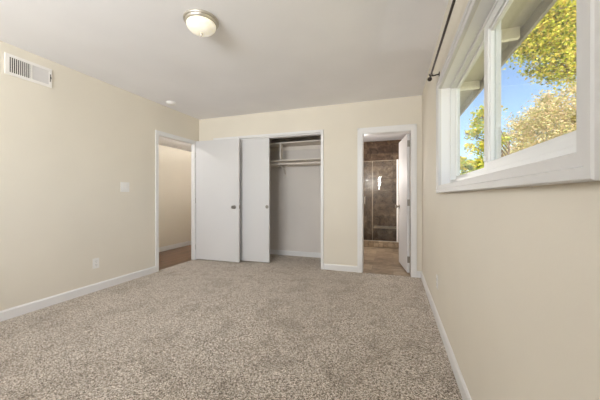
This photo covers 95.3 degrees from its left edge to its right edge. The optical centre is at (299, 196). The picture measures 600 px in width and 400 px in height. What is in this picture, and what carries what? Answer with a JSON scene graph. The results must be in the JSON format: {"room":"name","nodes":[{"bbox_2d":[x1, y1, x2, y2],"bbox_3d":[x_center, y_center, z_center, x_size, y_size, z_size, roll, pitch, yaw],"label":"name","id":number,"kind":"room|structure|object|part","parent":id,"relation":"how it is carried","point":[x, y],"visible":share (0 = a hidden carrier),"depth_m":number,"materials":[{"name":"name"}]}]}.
{"room":"empty bedroom","nodes":[
{"label":"empty bedroom","id":0,"kind":"room"},
{"bbox_2d":[0,41,198,310],"bbox_3d":[-2.687,-0.137,2.209,0.050,2.440,5.753,0,0,19],"label":"wall","id":1,"kind":"structure","parent":0,"point":[67,149],"depth_m":2.91,"materials":[{"name":"beige paint"}]},
{"bbox_2d":[5,52,51,87],"bbox_3d":[-2.529,-1.177,2.562,0.022,0.184,0.348,0,0,19],"label":"air vent","id":2,"kind":"object","parent":1,"relation":"in","point":[15,66],"visible":1,"depth_m":2.55,"materials":[{"name":"white metal"}]},
{"bbox_2d":[0,266,155,321],"bbox_3d":[-2.676,1.038,2.143,0.013,0.090,5.633,0,0,19],"label":"baseboard","id":3,"kind":"structure","parent":1,"relation":"attached to","point":[6,314],"depth_m":2.86,"materials":[{"name":"white wood"}]},
{"bbox_2d":[93,258,98,268],"bbox_3d":[-2.340,0.763,3.136,0.009,0.116,0.072,0,0,19],"label":"wall outlet","id":4,"kind":"object","parent":1,"relation":"attached to","point":[95,260],"visible":1,"depth_m":3.13,"materials":[{"name":"white plastic"}]},
{"bbox_2d":[121,182,128,191],"bbox_3d":[-2.223,-0.124,3.476,0.012,0.123,0.118,0,0,19],"label":"light switch","id":5,"kind":"object","parent":1,"relation":"attached to","point":[124,185],"visible":1,"depth_m":3.47,"materials":[{"name":"white plastic"}]},
{"bbox_2d":[155,130,195,271],"bbox_3d":[-1.960,0.062,4.348,0.080,2.042,0.879,0,0,19],"label":"door frame","id":6,"kind":"structure","parent":1,"relation":"attached to","point":[157,133],"depth_m":4.29,"materials":[{"name":"white wood"}]},
{"bbox_2d":[159,145,190,246],"bbox_3d":[-2.889,0.033,5.155,0.120,2.100,4.700,0,0,19],"label":"wall","id":7,"kind":"structure","parent":0,"point":[174,164],"depth_m":5.73,"materials":[{"name":"beige paint"}]},
{"bbox_2d":[159,241,190,251],"bbox_3d":[-2.829,1.038,5.124,0.013,0.090,4.480,0,0,19],"label":"baseboard","id":8,"kind":"structure","parent":7,"relation":"attached to","point":[169,247],"depth_m":5.71,"materials":[{"name":"white wood"}]},
{"bbox_2d":[159,136,190,151],"bbox_3d":[-2.389,-1.047,4.985,1.175,0.060,4.700,0,0,19],"label":"ceiling","id":9,"kind":"structure","parent":0,"point":[162,141],"depth_m":5.32,"materials":[{"name":"white paint"}]},
{"bbox_2d":[0,0,448,141],"bbox_3d":[-0.508,-1.377,2.956,3.835,0.041,8.810,0,0,19],"label":"ceiling","id":10,"kind":"structure","parent":0,"point":[262,56],"depth_m":2.49,"materials":[{"name":"white paint"}]},
{"bbox_2d":[166,101,175,105],"bbox_3d":[-1.854,-1.338,3.926,0.124,0.040,0.124,0,0,19],"label":"smoke detector","id":11,"kind":"object","parent":10,"relation":"attached to","point":[172,103],"visible":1,"depth_m":3.89,"materials":[{"name":"white plastic"}]},
{"bbox_2d":[183,9,218,36],"bbox_3d":[-0.757,-1.293,2.098,0.260,0.128,0.260,0,0,19],"label":"ceiling light","id":12,"kind":"object","parent":10,"relation":"attached to","point":[203,23],"visible":1,"depth_m":2.03,"materials":[{"name":"white glass"}]},
{"bbox_2d":[0,245,462,399],"bbox_3d":[-1.031,1.113,3.134,4.700,0.060,8.570,0,0,19],"label":"floor","id":13,"kind":"structure","parent":0,"point":[198,329],"depth_m":2.09,"materials":[{"name":"beige carpet"}]},
{"bbox_2d":[364,240,398,247],"bbox_3d":[1.767,1.024,5.916,1.195,0.126,0.140,0,0,19],"label":"shower curb","id":14,"kind":"object","parent":13,"relation":"on","point":[383,244],"visible":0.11,"depth_m":5.86,"materials":[{"name":"beige tile"}]},
{"bbox_2d":[364,159,397,241],"bbox_3d":[1.639,0.084,5.931,0.939,1.753,0.072,0,0,17],"label":"shower enclosure","id":15,"kind":"object","parent":14,"relation":"on","point":[397,159],"visible":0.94,"depth_m":5.89,"materials":[{"name":"clear glass"}]},
{"bbox_3d":[2.070,0.084,5.803,0.038,1.753,0.060,0,0,19],"label":"post","id":16,"kind":"part","parent":15,"relation":"part of","materials":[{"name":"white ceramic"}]},
{"bbox_2d":[373,226,398,241],"bbox_3d":[2.141,0.897,6.394,0.795,0.379,0.355,0,0,19],"label":"shower bench","id":17,"kind":"object","parent":13,"relation":"on","point":[381,233],"visible":0.54,"depth_m":6.29,"materials":[{"name":"brown tile"}]},
{"bbox_2d":[270,135,320,252],"bbox_3d":[-0.441,-0.137,5.194,2.280,2.440,0.120,0,0,19],"label":"wall","id":18,"kind":"structure","parent":0,"point":[295,197],"depth_m":5.00,"materials":[{"name":"grey paint"}]},
{"bbox_2d":[270,140,320,151],"bbox_3d":[-0.476,-0.897,4.955,2.183,0.085,0.355,0,0,19],"label":"closet shelf","id":19,"kind":"object","parent":18,"relation":"attached to","point":[310,144],"visible":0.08,"depth_m":4.88,"materials":[{"name":"beige paint"}]},
{"bbox_2d":[270,161,320,175],"bbox_3d":[-0.482,-0.498,4.965,2.164,0.242,0.339,0,0,19],"label":"closet rod","id":20,"kind":"object","parent":18,"relation":"attached to","point":[279,163],"visible":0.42,"depth_m":4.71,"materials":[{"name":"beige paint"}]},
{"bbox_3d":[-0.527,-0.572,4.837,2.163,0.033,0.033,0,0,19],"label":"rod","id":21,"kind":"part","parent":20,"relation":"part of","materials":[{"name":"beige paint"}]},
{"bbox_2d":[270,158,320,166],"bbox_3d":[-0.476,-0.597,4.955,2.183,0.085,0.355,0,0,19],"label":"closet shelf","id":22,"kind":"object","parent":18,"relation":"attached to","point":[307,159],"visible":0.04,"depth_m":4.80,"materials":[{"name":"beige paint"}]},
{"bbox_2d":[280,144,282,159],"bbox_3d":[-0.327,-0.779,4.788,0.020,0.279,0.105,0,0,19],"label":"divider","id":23,"kind":"object","parent":22,"relation":"on","point":[281,145],"visible":0.76,"depth_m":4.77,"materials":[{"name":"beige paint"}]},
{"bbox_2d":[270,249,320,257],"bbox_3d":[-0.517,1.039,4.833,2.183,0.088,0.612,0,0,19],"label":"baseboard","id":24,"kind":"structure","parent":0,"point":[276,252],"depth_m":5.00,"materials":[{"name":"white wood"}]},
{"bbox_2d":[199,95,421,270],"bbox_3d":[-0.054,-0.137,4.289,3.595,2.440,0.120,0,0,19],"label":"wall","id":25,"kind":"structure","parent":0,"point":[340,123],"depth_m":4.01,"materials":[{"name":"beige paint"}]},
{"bbox_2d":[195,138,239,261],"bbox_3d":[-1.384,0.058,4.577,0.866,2.014,0.161,0,0,19],"label":"door","id":26,"kind":"structure","parent":25,"relation":"in","point":[217,200],"depth_m":4.54,"materials":[{"name":"white paint"}]},
{"bbox_2d":[213,129,323,268],"bbox_3d":[-0.548,0.040,4.451,1.940,2.085,0.151,0,0,19],"label":"door frame","id":27,"kind":"structure","parent":25,"relation":"attached to","point":[322,130],"depth_m":4.08,"materials":[{"name":"white wood"}]},
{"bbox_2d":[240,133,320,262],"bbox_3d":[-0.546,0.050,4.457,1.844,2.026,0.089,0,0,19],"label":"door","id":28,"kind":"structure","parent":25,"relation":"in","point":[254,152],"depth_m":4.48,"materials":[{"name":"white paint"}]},
{"bbox_2d":[324,263,420,277],"bbox_3d":[0.990,1.040,3.864,1.345,0.086,0.013,0,0,19],"label":"baseboard","id":29,"kind":"structure","parent":25,"relation":"attached to","point":[336,267],"depth_m":3.98,"materials":[{"name":"white wood"}]},
{"bbox_2d":[357,124,416,277],"bbox_3d":[1.215,0.053,3.850,0.782,2.060,0.153,0,0,19],"label":"door frame","id":30,"kind":"structure","parent":25,"relation":"attached to","point":[408,128],"depth_m":3.79,"materials":[{"name":"white wood"}]},
{"bbox_2d":[395,134,409,272],"bbox_3d":[1.558,0.091,4.162,0.161,1.947,0.662,0,0,15],"label":"door","id":31,"kind":"structure","parent":25,"relation":"in","point":[404,144],"depth_m":4.02,"materials":[{"name":"white paint"}]},
{"bbox_2d":[364,140,400,239],"bbox_3d":[2.028,-0.137,6.683,1.195,2.440,0.120,0,0,19],"label":"wall","id":32,"kind":"structure","parent":0,"point":[384,172],"depth_m":6.64,"materials":[{"name":"brown tile"}]},
{"bbox_2d":[422,0,599,399],"bbox_3d":[1.258,-0.137,2.355,0.135,2.440,8.810,0,0,19],"label":"wall","id":33,"kind":"structure","parent":0,"point":[516,300],"depth_m":0.87,"materials":[{"name":"beige paint"}]},
{"bbox_2d":[427,0,455,80],"bbox_3d":[0.772,-1.020,1.261,0.083,0.043,2.379,0,0,19],"label":"curtain rod","id":34,"kind":"object","parent":33,"relation":"attached to","point":[453,1],"visible":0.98,"depth_m":1.78,"materials":[{"name":"brown metal"}]},
{"bbox_2d":[421,271,471,399],"bbox_3d":[0.715,1.038,0.989,0.013,0.090,5.633,0,0,19],"label":"baseboard","id":35,"kind":"structure","parent":33,"relation":"attached to","point":[459,378],"depth_m":1.83,"materials":[{"name":"white wood"}]},
{"bbox_2d":[436,0,599,192],"bbox_3d":[0.900,-0.478,1.351,0.161,0.898,1.873,0,0,19],"label":"window","id":36,"kind":"structure","parent":33,"relation":"in","point":[484,30],"depth_m":1.19,"materials":[{"name":"white wood"}]},
{"bbox_3d":[1.094,-0.491,1.728,0.024,0.728,0.882,0,0,19],"label":"fixed sash","id":37,"kind":"part","parent":36,"relation":"part of","materials":[{"name":"white plastic"}]},
{"bbox_3d":[0.800,-0.491,0.954,0.030,0.728,0.893,0,0,19],"label":"sliding sash","id":38,"kind":"part","parent":36,"relation":"part of","materials":[{"name":"white plastic"}]},
{"label":"outside","id":39,"kind":"structure","parent":0,"visible":0},
{"bbox_3d":[47.767,1.633,15.439,79.500,0.100,120.000,0,0,19],"label":"ground","id":40,"kind":"structure","parent":39,"visible":0},
{"bbox_2d":[460,156,483,174],"bbox_3d":[7.079,-0.089,10.964,1.836,3.353,1.471,0,0,19],"label":"bush","id":41,"kind":"object","parent":40,"relation":"on","point":[471,165],"visible":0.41,"depth_m":10.87,"materials":[{"name":"green plant"}]},
{"bbox_2d":[461,102,518,160],"bbox_3d":[8.005,-1.277,11.543,1.615,5.726,1.774,0,0,-11],"label":"tree","id":42,"kind":"object","parent":40,"relation":"on","point":[476,131],"visible":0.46,"depth_m":11.64,"materials":[{"name":"green plant"}]},
{"bbox_2d":[478,80,575,158],"bbox_3d":[11.572,-1.846,12.421,6.854,6.871,4.525,0,0,38],"label":"tree","id":43,"kind":"object","parent":40,"relation":"on","point":[543,124],"visible":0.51,"depth_m":12.25,"materials":[{"name":"beige plant"}]},
{"bbox_2d":[504,0,575,93],"bbox_3d":[7.550,-2.522,5.312,7.199,8.216,4.171,0,0,31],"label":"tree","id":44,"kind":"object","parent":40,"relation":"on","point":[556,32],"visible":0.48,"depth_m":6.04,"materials":[{"name":"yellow plant"}]},
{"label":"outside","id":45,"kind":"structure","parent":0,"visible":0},
{"bbox_2d":[460,0,541,107],"bbox_3d":[-1.391,-1.447,3.642,7.020,0.060,12.000,0,0,19],"label":"roof","id":46,"kind":"structure","parent":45,"point":[518,13],"depth_m":2.23,"materials":[{"name":"beige paint"}]},
{"bbox_2d":[460,26,519,90],"bbox_3d":[1.265,-1.372,1.389,0.500,0.090,4.345,0,0,19],"label":"rafters","id":47,"kind":"object","parent":46,"relation":"attached to","point":[509,34],"visible":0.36,"depth_m":2.31,"materials":[{"name":"beige paint"}]},
{"bbox_2d":[460,0,556,115],"bbox_3d":[1.944,-1.402,2.508,0.025,0.170,12.000,0,0,19],"label":"trim","id":48,"kind":"structure","parent":46,"relation":"attached to","point":[544,6],"depth_m":2.28,"materials":[{"name":"grey paint"}]}
]}

